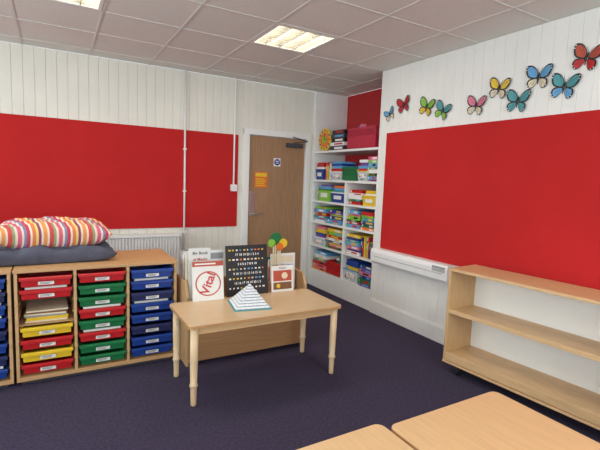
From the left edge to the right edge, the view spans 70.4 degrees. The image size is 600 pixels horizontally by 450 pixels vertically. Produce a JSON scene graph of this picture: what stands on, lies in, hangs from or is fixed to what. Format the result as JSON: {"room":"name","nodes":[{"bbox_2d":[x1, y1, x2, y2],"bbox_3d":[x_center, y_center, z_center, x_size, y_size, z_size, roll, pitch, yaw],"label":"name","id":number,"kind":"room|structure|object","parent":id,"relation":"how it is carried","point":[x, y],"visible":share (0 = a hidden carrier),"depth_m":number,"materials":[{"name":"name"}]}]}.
{"room":"primary school classroom","nodes":[
{"label":"primary school classroom","id":0,"kind":"room"},
{"bbox_2d":[0,41,314,283],"bbox_3d":[-2.154,-0.459,4.833,6.710,2.720,0.200,-1,7,-30],"label":"wall","id":1,"kind":"structure","parent":0,"point":[34,81],"depth_m":4.88,"materials":[{"name":"white paint"}]},
{"bbox_2d":[0,113,238,228],"bbox_3d":[-2.644,-0.524,4.415,4.245,1.170,0.016,-1,7,-30],"label":"notice board","id":2,"kind":"object","parent":1,"relation":"attached to","point":[119,176],"visible":0.92,"depth_m":4.74,"materials":[{"name":"red fabric"}]},
{"bbox_2d":[105,233,181,274],"bbox_3d":[-1.901,0.507,4.923,1.020,0.800,0.109,-1,7,-30],"label":"radiator","id":3,"kind":"object","parent":1,"relation":"attached to","point":[169,243],"visible":0.31,"depth_m":4.93,"materials":[{"name":"white metal"}]},
{"bbox_2d":[182,70,186,249],"bbox_3d":[-1.393,-0.556,5.121,0.040,2.530,0.040,-1,7,-30],"label":"conduit pipe","id":4,"kind":"object","parent":1,"relation":"attached to","point":[184,105],"visible":0.75,"depth_m":5.08,"materials":[{"name":"white plastic"}]},
{"bbox_2d":[230,78,236,190],"bbox_3d":[-0.821,-1.128,5.358,0.080,1.400,0.044,-1,7,-30],"label":"light switch","id":5,"kind":"object","parent":1,"relation":"attached to","point":[233,187],"visible":1,"depth_m":5.37,"materials":[{"name":"white plastic"}]},
{"bbox_2d":[247,135,304,269],"bbox_3d":[-0.329,-0.159,5.815,0.840,2.045,0.105,-1,7,-30],"label":"door","id":6,"kind":"structure","parent":1,"relation":"in","point":[277,207],"depth_m":5.80,"materials":[{"name":"brown wood"}]},
{"bbox_2d":[254,172,267,187],"bbox_3d":[-0.518,-0.599,5.655,0.190,0.210,0.006,-1,7,-30],"label":"sign","id":7,"kind":"object","parent":6,"relation":"attached to","point":[260,178],"visible":1,"depth_m":5.65,"materials":[{"name":"orange paper"}]},
{"bbox_2d":[274,158,280,166],"bbox_3d":[-0.309,-0.847,5.743,0.100,0.110,0.008,-1,7,-30],"label":"door sign","id":8,"kind":"object","parent":6,"relation":"attached to","point":[276,160],"visible":1,"depth_m":5.74,"materials":[{"name":"white plastic"}]},
{"bbox_2d":[286,137,307,147],"bbox_3d":[-0.041,-1.128,5.799,0.282,0.147,0.118,-1,7,-30],"label":"door closer","id":9,"kind":"object","parent":6,"relation":"attached to","point":[290,145],"depth_m":5.79,"materials":[{"name":"black metal"}]},
{"bbox_2d":[241,127,310,274],"bbox_3d":[-0.334,-0.199,5.813,1.000,2.135,0.084,-1,7,-30],"label":"trim","id":10,"kind":"structure","parent":1,"relation":"attached to","point":[247,132],"depth_m":5.67,"materials":[{"name":"white wood"}]},
{"bbox_2d":[0,283,599,449],"bbox_3d":[-0.346,1.358,1.766,6.710,0.100,7.880,-1,7,-30],"label":"floor","id":11,"kind":"structure","parent":0,"point":[386,373],"depth_m":2.92,"materials":[{"name":"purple carpet"}]},
{"bbox_2d":[0,266,16,387],"bbox_3d":[-2.564,0.692,2.857,1.093,0.820,0.626,-1,7,-30],"label":"storage unit","id":12,"kind":"object","parent":11,"relation":"on","point":[8,369],"visible":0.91,"depth_m":2.89,"materials":[{"name":"brown wood"}]},
{"bbox_2d":[0,282,6,301],"bbox_3d":[-2.202,0.458,2.931,0.315,0.080,0.438,-1,7,-30],"label":"tray","id":13,"kind":"object","parent":12,"relation":"on","point":[3,290],"depth_m":2.85,"materials":[{"name":"plastic"}]},
{"bbox_2d":[0,274,6,288],"bbox_3d":[-2.203,0.374,2.928,0.315,0.070,0.438,-1,7,-30],"label":"tray","id":14,"kind":"object","parent":12,"relation":"on","point":[3,278],"depth_m":2.85,"materials":[{"name":"blue plastic"}]},
{"bbox_2d":[0,319,7,340],"bbox_3d":[-2.214,0.727,2.961,0.315,0.070,0.438,-1,7,-30],"label":"tray","id":15,"kind":"object","parent":12,"relation":"on","point":[3,331],"depth_m":2.87,"materials":[{"name":"plastic"}]},
{"bbox_2d":[0,306,7,327],"bbox_3d":[-2.208,0.634,2.947,0.315,0.080,0.438,-1,7,-30],"label":"tray","id":16,"kind":"object","parent":12,"relation":"on","point":[3,316],"depth_m":2.86,"materials":[{"name":"blue plastic"}]},
{"bbox_2d":[0,295,7,314],"bbox_3d":[-2.204,0.546,2.938,0.315,0.080,0.438,-1,7,-30],"label":"tray","id":17,"kind":"object","parent":12,"relation":"on","point":[3,303],"depth_m":2.86,"materials":[{"name":"blue plastic"}]},
{"bbox_2d":[0,344,8,365],"bbox_3d":[-2.223,0.902,2.985,0.315,0.070,0.438,-1,7,-30],"label":"tray","id":18,"kind":"object","parent":12,"relation":"on","point":[4,357],"depth_m":2.89,"materials":[{"name":"plastic"}]},
{"bbox_2d":[0,331,8,353],"bbox_3d":[-2.217,0.815,2.970,0.315,0.070,0.438,-1,7,-30],"label":"tray","id":19,"kind":"object","parent":12,"relation":"on","point":[3,343],"depth_m":2.89,"materials":[{"name":"blue plastic"}]},
{"bbox_2d":[0,356,9,378],"bbox_3d":[-2.222,0.986,2.986,0.315,0.080,0.438,-1,7,-30],"label":"tray","id":20,"kind":"object","parent":12,"relation":"on","point":[4,368],"depth_m":2.90,"materials":[{"name":"blue plastic"}]},
{"bbox_2d":[12,249,177,383],"bbox_3d":[-1.609,0.671,3.407,1.093,0.820,0.626,-1,7,-30],"label":"storage unit","id":21,"kind":"object","parent":11,"relation":"on","point":[76,318],"visible":0.98,"depth_m":3.17,"materials":[{"name":"brown wood"}]},
{"bbox_2d":[19,278,71,299],"bbox_3d":[-1.864,0.450,3.129,0.315,0.080,0.438,-1,7,-30],"label":"tray","id":22,"kind":"object","parent":21,"relation":"on","point":[28,292],"depth_m":2.96,"materials":[{"name":"red plastic"}]},
{"bbox_2d":[19,270,71,287],"bbox_3d":[-1.859,0.367,3.116,0.315,0.070,0.438,-1,7,-30],"label":"tray","id":23,"kind":"object","parent":21,"relation":"on","point":[54,279],"depth_m":2.98,"materials":[{"name":"red plastic"}]},
{"bbox_2d":[20,321,72,337],"bbox_3d":[-1.876,0.718,3.160,0.315,0.070,0.438,-1,7,-30],"label":"tray","id":24,"kind":"object","parent":21,"relation":"on","point":[34,328],"depth_m":3.00,"materials":[{"name":"yellow plastic"}]},
{"bbox_2d":[21,339,72,362],"bbox_3d":[-1.880,0.895,3.174,0.315,0.070,0.438,-1,7,-30],"label":"tray","id":25,"kind":"object","parent":21,"relation":"on","point":[49,352],"depth_m":3.02,"materials":[{"name":"yellow plastic"}]},
{"bbox_2d":[21,321,72,349],"bbox_3d":[-1.878,0.807,3.167,0.315,0.070,0.438,-1,7,-30],"label":"tray","id":26,"kind":"object","parent":21,"relation":"on","point":[62,338],"depth_m":3.02,"materials":[{"name":"red plastic"}]},
{"bbox_2d":[22,350,72,373],"bbox_3d":[-1.887,0.982,3.190,0.315,0.070,0.438,-1,7,-30],"label":"tray","id":27,"kind":"object","parent":21,"relation":"on","point":[63,363],"depth_m":3.04,"materials":[{"name":"red plastic"}]},
{"bbox_2d":[0,241,116,265],"bbox_3d":[-1.917,0.186,3.275,0.870,0.147,0.520,-2,7,-32],"label":"floor cushion","id":28,"kind":"object","parent":21,"relation":"on","point":[39,254],"visible":0.61,"depth_m":3.08,"materials":[{"name":"grey fabric"}]},
{"bbox_2d":[0,216,111,248],"bbox_3d":[-1.909,0.044,3.296,0.780,0.215,0.480,-2,7,-32],"label":"striped cushion","id":29,"kind":"object","parent":28,"relation":"on","point":[17,233],"visible":0.9,"depth_m":3.13,"materials":[{"name":"fabric"}]},
{"bbox_2d":[77,287,125,306],"bbox_3d":[-1.562,0.535,3.319,0.315,0.070,0.438,-1,7,-30],"label":"tray","id":30,"kind":"object","parent":21,"relation":"on","point":[113,298],"depth_m":3.17,"materials":[{"name":"green plastic"}]},
{"bbox_2d":[77,275,125,294],"bbox_3d":[-1.558,0.448,3.308,0.315,0.070,0.438,-1,7,-30],"label":"tray","id":31,"kind":"object","parent":21,"relation":"on","point":[94,287],"depth_m":3.16,"materials":[{"name":"green plastic"}]},
{"bbox_2d":[77,267,125,282],"bbox_3d":[-1.553,0.360,3.296,0.315,0.070,0.438,-1,7,-30],"label":"tray","id":32,"kind":"object","parent":21,"relation":"on","point":[101,274],"depth_m":3.16,"materials":[{"name":"red plastic"}]},
{"bbox_2d":[77,320,125,341],"bbox_3d":[-1.571,0.794,3.344,0.315,0.080,0.438,-1,7,-30],"label":"tray","id":33,"kind":"object","parent":21,"relation":"on","point":[114,330],"depth_m":3.18,"materials":[{"name":"red plastic"}]},
{"bbox_2d":[77,309,125,329],"bbox_3d":[-1.569,0.711,3.339,0.315,0.070,0.438,-1,7,-30],"label":"tray","id":34,"kind":"object","parent":21,"relation":"on","point":[109,322],"depth_m":3.19,"materials":[{"name":"green plastic"}]},
{"bbox_2d":[77,299,125,318],"bbox_3d":[-1.561,0.619,3.321,0.315,0.080,0.438,-1,7,-30],"label":"tray","id":35,"kind":"object","parent":21,"relation":"on","point":[84,311],"depth_m":3.16,"materials":[{"name":"red plastic"}]},
{"bbox_2d":[78,340,125,364],"bbox_3d":[-1.577,0.975,3.363,0.315,0.070,0.438,-1,7,-30],"label":"tray","id":36,"kind":"object","parent":21,"relation":"on","point":[114,355],"depth_m":3.22,"materials":[{"name":"green plastic"}]},
{"bbox_2d":[78,330,125,353],"bbox_3d":[-1.574,0.887,3.354,0.315,0.070,0.438,-1,7,-30],"label":"tray","id":37,"kind":"object","parent":21,"relation":"on","point":[103,344],"depth_m":3.20,"materials":[{"name":"green plastic"}]},
{"bbox_2d":[129,275,172,289],"bbox_3d":[-1.251,0.435,3.486,0.315,0.080,0.438,-1,7,-30],"label":"tray","id":38,"kind":"object","parent":21,"relation":"on","point":[158,281],"depth_m":3.32,"materials":[{"name":"blue plastic"}]},
{"bbox_2d":[130,332,172,356],"bbox_3d":[-1.271,0.968,3.543,0.315,0.070,0.438,-1,7,-30],"label":"tray","id":39,"kind":"object","parent":21,"relation":"on","point":[161,348],"depth_m":3.40,"materials":[{"name":"blue plastic"}]},
{"bbox_2d":[130,330,172,345],"bbox_3d":[-1.263,0.881,3.525,0.315,0.070,0.438,-1,7,-30],"label":"tray","id":40,"kind":"object","parent":21,"relation":"on","point":[162,335],"depth_m":3.37,"materials":[{"name":"blue plastic"}]},
{"bbox_2d":[130,319,172,334],"bbox_3d":[-1.263,0.792,3.522,0.315,0.070,0.438,-1,7,-30],"label":"tray","id":41,"kind":"object","parent":21,"relation":"on","point":[164,324],"depth_m":3.37,"materials":[{"name":"plastic"}]},
{"bbox_2d":[130,308,172,323],"bbox_3d":[-1.259,0.705,3.512,0.315,0.070,0.438,-1,7,-30],"label":"tray","id":42,"kind":"object","parent":21,"relation":"on","point":[165,313],"depth_m":3.36,"materials":[{"name":"blue plastic"}]},
{"bbox_2d":[130,298,172,312],"bbox_3d":[-1.257,0.612,3.504,0.315,0.080,0.438,-1,7,-30],"label":"tray","id":43,"kind":"object","parent":21,"relation":"on","point":[137,305],"depth_m":3.33,"materials":[{"name":"blue plastic"}]},
{"bbox_2d":[129,286,173,301],"bbox_3d":[-1.251,0.529,3.490,0.315,0.070,0.438,-1,7,-30],"label":"tray","id":44,"kind":"object","parent":21,"relation":"on","point":[156,294],"depth_m":3.34,"materials":[{"name":"plastic"}]},
{"bbox_2d":[129,264,173,278],"bbox_3d":[-1.244,0.353,3.472,0.315,0.070,0.438,-1,7,-30],"label":"tray","id":45,"kind":"object","parent":21,"relation":"on","point":[163,271],"depth_m":3.34,"materials":[{"name":"blue plastic"}]},
{"bbox_2d":[177,268,306,366],"bbox_3d":[-0.520,0.751,3.758,1.080,0.670,0.424,-1,7,-30],"label":"book display unit","id":46,"kind":"object","parent":11,"relation":"on","point":[247,339],"visible":0.31,"depth_m":3.56,"materials":[{"name":"brown wood"}]},
{"bbox_2d":[181,249,187,282],"bbox_3d":[-0.879,0.446,3.554,0.206,0.460,0.261,-1,7,-30],"label":"bundle","id":47,"kind":"object","parent":46,"relation":"in","point":[184,253],"visible":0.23,"depth_m":3.47,"materials":[{"name":"white paper"}]},
{"bbox_2d":[188,248,210,299],"bbox_3d":[-0.800,0.440,3.385,0.175,0.515,0.031,-1,7,-30],"label":"picture book","id":48,"kind":"object","parent":46,"relation":"on","point":[194,254],"visible":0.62,"depth_m":3.35,"materials":[{"name":"paper"}]},
{"bbox_2d":[211,249,222,260],"bbox_3d":[-0.683,0.447,3.477,0.110,0.490,0.032,-1,7,-30],"label":"picture book","id":49,"kind":"object","parent":46,"relation":"on","point":[216,255],"visible":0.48,"depth_m":3.46,"materials":[{"name":"white paper"}]},
{"bbox_2d":[267,257,269,281],"bbox_3d":[-0.208,0.481,3.937,0.270,0.360,0.212,-1,7,-30],"label":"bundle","id":50,"kind":"object","parent":46,"relation":"in","point":[268,258],"visible":0.13,"depth_m":3.80,"materials":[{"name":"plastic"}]},
{"bbox_2d":[268,232,286,265],"bbox_3d":[-0.201,0.374,3.690,0.190,0.624,0.019,-1,7,-30],"label":"paddle","id":51,"kind":"object","parent":46,"relation":"on","point":[276,240],"visible":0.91,"depth_m":3.67,"materials":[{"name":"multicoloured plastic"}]},
{"bbox_2d":[270,253,294,288],"bbox_3d":[-0.156,0.465,3.777,0.240,0.430,0.025,-1,7,-30],"label":"picture book","id":52,"kind":"object","parent":46,"relation":"on","point":[286,258],"visible":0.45,"depth_m":3.77,"materials":[{"name":"paper"}]},
{"bbox_2d":[170,289,340,406],"bbox_3d":[-0.331,0.874,3.229,1.185,0.553,0.550,-1,7,-30],"label":"wooden table","id":53,"kind":"object","parent":11,"relation":"on","point":[202,317],"visible":1,"depth_m":3.09,"materials":[{"name":"brown wood"}]},
{"bbox_2d":[192,260,223,301],"bbox_3d":[-0.705,0.428,3.257,0.240,0.298,0.060,-1,7,-27],"label":"picture book","id":54,"kind":"object","parent":53,"relation":"on","point":[207,276],"visible":1,"depth_m":3.25,"materials":[{"name":"paper"}]},
{"bbox_2d":[225,244,267,296],"bbox_3d":[-0.430,0.365,3.455,0.360,0.402,0.070,-1,7,-30],"label":"chart","id":55,"kind":"object","parent":53,"relation":"on","point":[245,264],"visible":0.93,"depth_m":3.45,"materials":[{"name":"black plastic"}]},
{"bbox_2d":[228,284,271,311],"bbox_3d":[-0.376,0.518,3.169,0.276,0.161,0.276,0,6,-20],"label":"model","id":56,"kind":"object","parent":53,"relation":"on","point":[248,298],"visible":1,"depth_m":3.10},
{"bbox_2d":[271,265,292,292],"bbox_3d":[-0.151,0.452,3.598,0.200,0.220,0.038,-1,7,-28],"label":"picture book","id":57,"kind":"object","parent":53,"relation":"on","point":[282,275],"visible":1,"depth_m":3.59,"materials":[{"name":"paper"}]},
{"bbox_2d":[308,72,383,309],"bbox_3d":[0.751,-0.425,5.571,0.538,2.720,1.428,-1,7,-30],"label":"built-in shelves","id":58,"kind":"object","parent":11,"relation":"on","point":[330,109],"visible":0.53,"depth_m":5.82,"materials":[{"name":"white wood"}]},
{"bbox_2d":[316,187,320,199],"bbox_3d":[0.336,-0.445,6.047,0.217,0.186,0.086,-1,7,-30],"label":"books","id":59,"kind":"object","parent":58,"relation":"in","point":[317,188],"visible":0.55,"depth_m":5.99,"materials":[{"name":"white paper"}]},
{"bbox_2d":[316,162,327,179],"bbox_3d":[0.379,-0.751,5.959,0.266,0.235,0.186,-1,7,-30],"label":"tub","id":60,"kind":"object","parent":58,"relation":"in","point":[321,167],"visible":0.59,"depth_m":5.87,"materials":[{"name":"blue plastic"}]},
{"bbox_2d":[313,225,337,245],"bbox_3d":[0.372,0.147,6.007,0.266,0.261,0.296,-1,7,-30],"label":"board games","id":61,"kind":"object","parent":58,"relation":"in","point":[319,238],"visible":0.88,"depth_m":5.91,"materials":[{"name":"multicoloured cardboard"}]},
{"bbox_2d":[319,128,331,150],"bbox_3d":[0.345,-1.169,5.839,0.029,0.310,0.290,-1,7,-30],"label":"clock","id":62,"kind":"object","parent":58,"relation":"on","point":[325,139],"visible":0.98,"depth_m":5.82,"materials":[{"name":"yellow plastic"}]},
{"bbox_2d":[312,249,340,271],"bbox_3d":[0.399,0.496,6.039,0.325,0.263,0.342,-1,7,-30],"label":"board games","id":63,"kind":"object","parent":58,"relation":"in","point":[320,256],"visible":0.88,"depth_m":5.92,"materials":[{"name":"multicoloured cardboard"}]},
{"bbox_2d":[314,206,343,221],"bbox_3d":[0.412,-0.155,5.987,0.326,0.208,0.315,-1,7,-30],"label":"board games","id":64,"kind":"object","parent":58,"relation":"in","point":[322,215],"visible":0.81,"depth_m":5.88,"materials":[{"name":"multicoloured cardboard"}]},
{"bbox_2d":[325,162,332,179],"bbox_3d":[0.468,-0.733,5.809,0.211,0.239,0.129,-1,7,-30],"label":"books","id":65,"kind":"object","parent":58,"relation":"in","point":[329,166],"visible":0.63,"depth_m":5.75,"materials":[{"name":"multicoloured paper"}]},
{"bbox_2d":[318,184,343,201],"bbox_3d":[0.437,-0.441,5.870,0.266,0.224,0.286,-1,7,-30],"label":"tub","id":66,"kind":"object","parent":58,"relation":"in","point":[325,191],"visible":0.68,"depth_m":5.77,"materials":[{"name":"green plastic"}]},
{"bbox_2d":[326,257,340,276],"bbox_3d":[0.562,0.557,5.717,0.283,0.222,0.330,-1,7,-30],"label":"storage basket","id":67,"kind":"object","parent":58,"relation":"in","point":[333,268],"visible":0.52,"depth_m":5.67,"materials":[{"name":"red plastic"}]},
{"bbox_2d":[326,228,342,249],"bbox_3d":[0.579,0.185,5.716,0.325,0.264,0.386,-1,7,-30],"label":"board games","id":68,"kind":"object","parent":58,"relation":"in","point":[333,235],"visible":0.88,"depth_m":5.63,"materials":[{"name":"multicoloured cardboard"}]},
{"bbox_2d":[327,209,343,225],"bbox_3d":[0.596,-0.105,5.673,0.327,0.189,0.359,-1,7,-30],"label":"board games","id":69,"kind":"object","parent":58,"relation":"in","point":[336,215],"visible":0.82,"depth_m":5.59,"materials":[{"name":"multicoloured cardboard"}]},
{"bbox_2d":[331,186,344,202],"bbox_3d":[0.597,-0.403,5.595,0.266,0.218,0.306,-1,7,-30],"label":"tub","id":70,"kind":"object","parent":58,"relation":"in","point":[337,195],"visible":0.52,"depth_m":5.52,"materials":[{"name":"blue plastic"}]},
{"bbox_2d":[329,161,355,179],"bbox_3d":[0.573,-0.711,5.623,0.266,0.242,0.266,-1,7,-30],"label":"tub","id":71,"kind":"object","parent":58,"relation":"in","point":[336,172],"visible":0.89,"depth_m":5.53,"materials":[{"name":"white plastic"}]},
{"bbox_2d":[330,129,358,149],"bbox_3d":[0.613,-1.110,5.624,0.301,0.258,0.310,-1,7,-30],"label":"board games","id":72,"kind":"object","parent":58,"relation":"in","point":[339,137],"visible":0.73,"depth_m":5.50,"materials":[{"name":"black cardboard"}]},
{"bbox_2d":[342,165,360,180],"bbox_3d":[0.735,-0.659,5.369,0.283,0.205,0.290,-1,7,-30],"label":"storage basket","id":73,"kind":"object","parent":58,"relation":"in","point":[349,173],"visible":0.47,"depth_m":5.29,"materials":[{"name":"green plastic"}]},
{"bbox_2d":[343,258,370,283],"bbox_3d":[0.740,0.574,5.386,0.266,0.273,0.286,-1,7,-30],"label":"board games","id":74,"kind":"object","parent":58,"relation":"in","point":[351,273],"visible":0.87,"depth_m":5.30,"materials":[{"name":"cardboard"}]},
{"bbox_2d":[345,232,372,255],"bbox_3d":[0.781,0.238,5.365,0.320,0.248,0.276,-1,7,-30],"label":"board games","id":75,"kind":"object","parent":58,"relation":"in","point":[353,240],"visible":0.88,"depth_m":5.27,"materials":[{"name":"multicoloured cardboard"}]},
{"bbox_2d":[346,210,374,228],"bbox_3d":[0.788,-0.076,5.341,0.328,0.217,0.252,-1,7,-30],"label":"board games","id":76,"kind":"object","parent":58,"relation":"in","point":[354,219],"visible":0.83,"depth_m":5.25,"materials":[{"name":"multicoloured cardboard"}]},
{"bbox_2d":[348,189,375,204],"bbox_3d":[0.806,-0.345,5.304,0.315,0.181,0.278,-1,7,-30],"label":"board games","id":77,"kind":"object","parent":58,"relation":"in","point":[355,196],"visible":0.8,"depth_m":5.20,"materials":[{"name":"red cardboard"}]},
{"bbox_2d":[357,160,368,180],"bbox_3d":[0.852,-0.654,5.141,0.266,0.254,0.186,-1,7,-30],"label":"tub","id":78,"kind":"object","parent":58,"relation":"in","point":[363,169],"visible":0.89,"depth_m":5.07,"materials":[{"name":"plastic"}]},
{"bbox_2d":[347,124,379,148],"bbox_3d":[0.874,-1.070,5.170,0.343,0.295,0.540,-1,7,-30],"label":"storage basket","id":79,"kind":"object","parent":58,"relation":"in","point":[368,138],"visible":0.67,"depth_m":5.05,"materials":[{"name":"plastic"}]},
{"bbox_2d":[358,263,371,288],"bbox_3d":[0.909,0.615,5.158,0.323,0.253,0.248,-1,7,-30],"label":"board games","id":80,"kind":"object","parent":58,"relation":"in","point":[364,280],"visible":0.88,"depth_m":5.09,"materials":[{"name":"multicoloured cardboard"}]},
{"bbox_2d":[361,236,372,258],"bbox_3d":[0.892,0.266,5.103,0.230,0.257,0.230,-1,7,-30],"label":"books","id":81,"kind":"object","parent":58,"relation":"in","point":[367,241],"visible":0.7,"depth_m":5.07,"materials":[{"name":"multicoloured paper"}]},
{"bbox_2d":[360,212,374,231],"bbox_3d":[0.929,-0.044,5.096,0.326,0.217,0.268,-1,7,-30],"label":"board games","id":82,"kind":"object","parent":58,"relation":"in","point":[367,223],"visible":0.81,"depth_m":5.01,"materials":[{"name":"multicoloured cardboard"}]},
{"bbox_2d":[362,190,375,206],"bbox_3d":[0.914,-0.314,5.047,0.266,0.182,0.246,-1,7,-30],"label":"tub","id":83,"kind":"object","parent":58,"relation":"in","point":[369,198],"visible":0.49,"depth_m":4.97,"materials":[{"name":"yellow plastic"}]},
{"bbox_2d":[367,156,377,181],"bbox_3d":[0.970,-0.651,4.994,0.323,0.287,0.169,-1,7,-30],"label":"board games","id":84,"kind":"object","parent":58,"relation":"in","point":[373,161],"visible":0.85,"depth_m":4.91,"materials":[{"name":"multicoloured cardboard"}]},
{"bbox_2d":[297,424,413,449],"bbox_3d":[0.296,1.130,1.082,0.668,0.548,1.115,-1,7,-30],"label":"wooden table","id":85,"kind":"object","parent":11,"relation":"on","point":[376,436],"visible":1,"depth_m":1.57,"materials":[{"name":"brown wood"}]},
{"bbox_2d":[391,392,599,449],"bbox_3d":[0.896,1.119,1.390,0.655,0.550,1.110,-1,7,-30],"label":"wooden table","id":86,"kind":"object","parent":11,"relation":"on","point":[490,420],"visible":0.99,"depth_m":1.67,"materials":[{"name":"brown wood"}]},
{"bbox_2d":[442,265,599,429],"bbox_3d":[1.676,0.828,2.979,0.349,0.850,1.300,-2,7,-35],"label":"bookcase","id":87,"kind":"object","parent":11,"relation":"on","point":[537,339],"visible":1,"depth_m":3.09,"materials":[{"name":"brown wood"}]},
{"bbox_2d":[0,0,599,95],"bbox_3d":[-0.210,-1.488,1.418,6.710,0.201,7.780,-1,7,-30],"label":"ceiling","id":88,"kind":"structure","parent":0,"point":[211,37],"depth_m":3.55,"materials":[{"name":"tile"}]},
{"bbox_2d":[51,0,103,10],"bbox_3d":[-1.621,-1.637,2.850,0.572,0.086,0.572,-1,7,-30],"label":"ceiling light","id":89,"kind":"object","parent":88,"relation":"in","point":[91,4],"depth_m":3.12,"materials":[{"name":"white plastic"}]},
{"bbox_2d":[250,23,336,53],"bbox_3d":[-0.062,-1.673,3.748,0.572,0.086,0.572,-1,7,-30],"label":"ceiling light","id":90,"kind":"object","parent":88,"relation":"in","point":[280,36],"depth_m":3.76,"materials":[{"name":"white plastic"}]},
{"bbox_2d":[343,88,381,206],"bbox_3d":[1.069,-0.433,5.761,0.200,2.720,1.442,-1,7,-30],"label":"wall","id":91,"kind":"structure","parent":0,"point":[363,108],"depth_m":5.86,"materials":[{"name":"red paint"}]},
{"bbox_2d":[371,7,599,326],"bbox_3d":[2.725,-0.006,2.362,0.740,2.720,6.150,-1,7,-30],"label":"wall","id":92,"kind":"structure","parent":0,"point":[450,77],"depth_m":3.68,"materials":[{"name":"white paint"}]},
{"bbox_2d":[384,106,393,121],"bbox_3d":[0.964,-1.204,4.610,0.016,0.161,0.164,-1,7,-30],"label":"butterfly decoration","id":93,"kind":"object","parent":92,"relation":"attached to","point":[389,114],"visible":1,"depth_m":4.61,"materials":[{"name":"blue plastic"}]},
{"bbox_2d":[396,95,408,112],"bbox_3d":[1.070,-1.254,4.421,0.020,0.176,0.190,-1,7,-30],"label":"butterfly decoration","id":94,"kind":"object","parent":92,"relation":"attached to","point":[400,103],"visible":1,"depth_m":4.43,"materials":[{"name":"red paper"}]},
{"bbox_2d":[369,298,444,344],"bbox_3d":[2.298,1.260,2.394,0.018,0.165,5.950,-1,7,-30],"label":"baseboard","id":95,"kind":"structure","parent":92,"relation":"attached to","point":[435,332],"depth_m":4.40,"materials":[{"name":"white wood"}]},
{"bbox_2d":[371,247,454,283],"bbox_3d":[1.105,0.397,4.342,0.108,0.174,1.080,-1,7,-30],"label":"wall heater","id":96,"kind":"object","parent":92,"relation":"attached to","point":[419,266],"visible":0.98,"depth_m":4.23,"materials":[{"name":"white metal"}]},
{"bbox_2d":[419,96,434,115],"bbox_3d":[1.238,-1.158,4.132,0.020,0.199,0.204,-1,7,-30],"label":"butterfly decoration","id":97,"kind":"object","parent":92,"relation":"attached to","point":[423,102],"visible":1,"depth_m":4.15,"materials":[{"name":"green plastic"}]},
{"bbox_2d":[434,100,451,119],"bbox_3d":[1.338,-1.077,3.963,0.020,0.197,0.200,-1,7,-30],"label":"butterfly decoration","id":98,"kind":"object","parent":92,"relation":"attached to","point":[439,105],"visible":1,"depth_m":3.98,"materials":[{"name":"teal plastic"}]},
{"bbox_2d":[467,95,485,114],"bbox_3d":[1.518,-1.034,3.652,0.020,0.180,0.194,-1,7,-30],"label":"butterfly decoration","id":99,"kind":"object","parent":92,"relation":"attached to","point":[471,101],"visible":1,"depth_m":3.67,"materials":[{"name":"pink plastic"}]},
{"bbox_2d":[380,110,599,289],"bbox_3d":[2.230,-0.084,2.461,0.016,1.265,5.230,-1,7,-30],"label":"notice board","id":100,"kind":"object","parent":92,"relation":"attached to","point":[521,195],"visible":1,"depth_m":3.44,"materials":[{"name":"red fabric"}]},
{"bbox_2d":[489,77,510,98],"bbox_3d":[1.628,-1.120,3.457,0.020,0.186,0.193,-1,7,-30],"label":"butterfly decoration","id":101,"kind":"object","parent":92,"relation":"attached to","point":[494,84],"visible":1,"depth_m":3.48,"materials":[{"name":"yellow paper"}]},
{"bbox_2d":[507,89,530,111],"bbox_3d":[1.709,-0.976,3.322,0.021,0.190,0.205,-1,7,-30],"label":"butterfly decoration","id":102,"kind":"object","parent":92,"relation":"attached to","point":[512,96],"visible":1,"depth_m":3.34,"materials":[{"name":"teal plastic"}]},
{"bbox_2d":[526,63,552,88],"bbox_3d":[1.788,-1.113,3.179,0.021,0.185,0.205,-1,7,-30],"label":"butterfly decoration","id":103,"kind":"object","parent":92,"relation":"attached to","point":[531,71],"visible":1,"depth_m":3.19,"materials":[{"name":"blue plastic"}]},
{"bbox_2d":[551,73,580,98],"bbox_3d":[1.886,-0.992,3.014,0.021,0.196,0.204,-1,7,-30],"label":"butterfly decoration","id":104,"kind":"object","parent":92,"relation":"attached to","point":[557,79],"visible":1,"depth_m":3.03,"materials":[{"name":"teal plastic"}]},
{"bbox_2d":[572,43,599,70],"bbox_3d":[1.959,-1.147,2.881,0.021,0.201,0.207,-1,7,-30],"label":"butterfly decoration","id":105,"kind":"object","parent":92,"relation":"attached to","point":[580,51],"visible":1,"depth_m":2.91,"materials":[{"name":"red plastic"}]}
]}

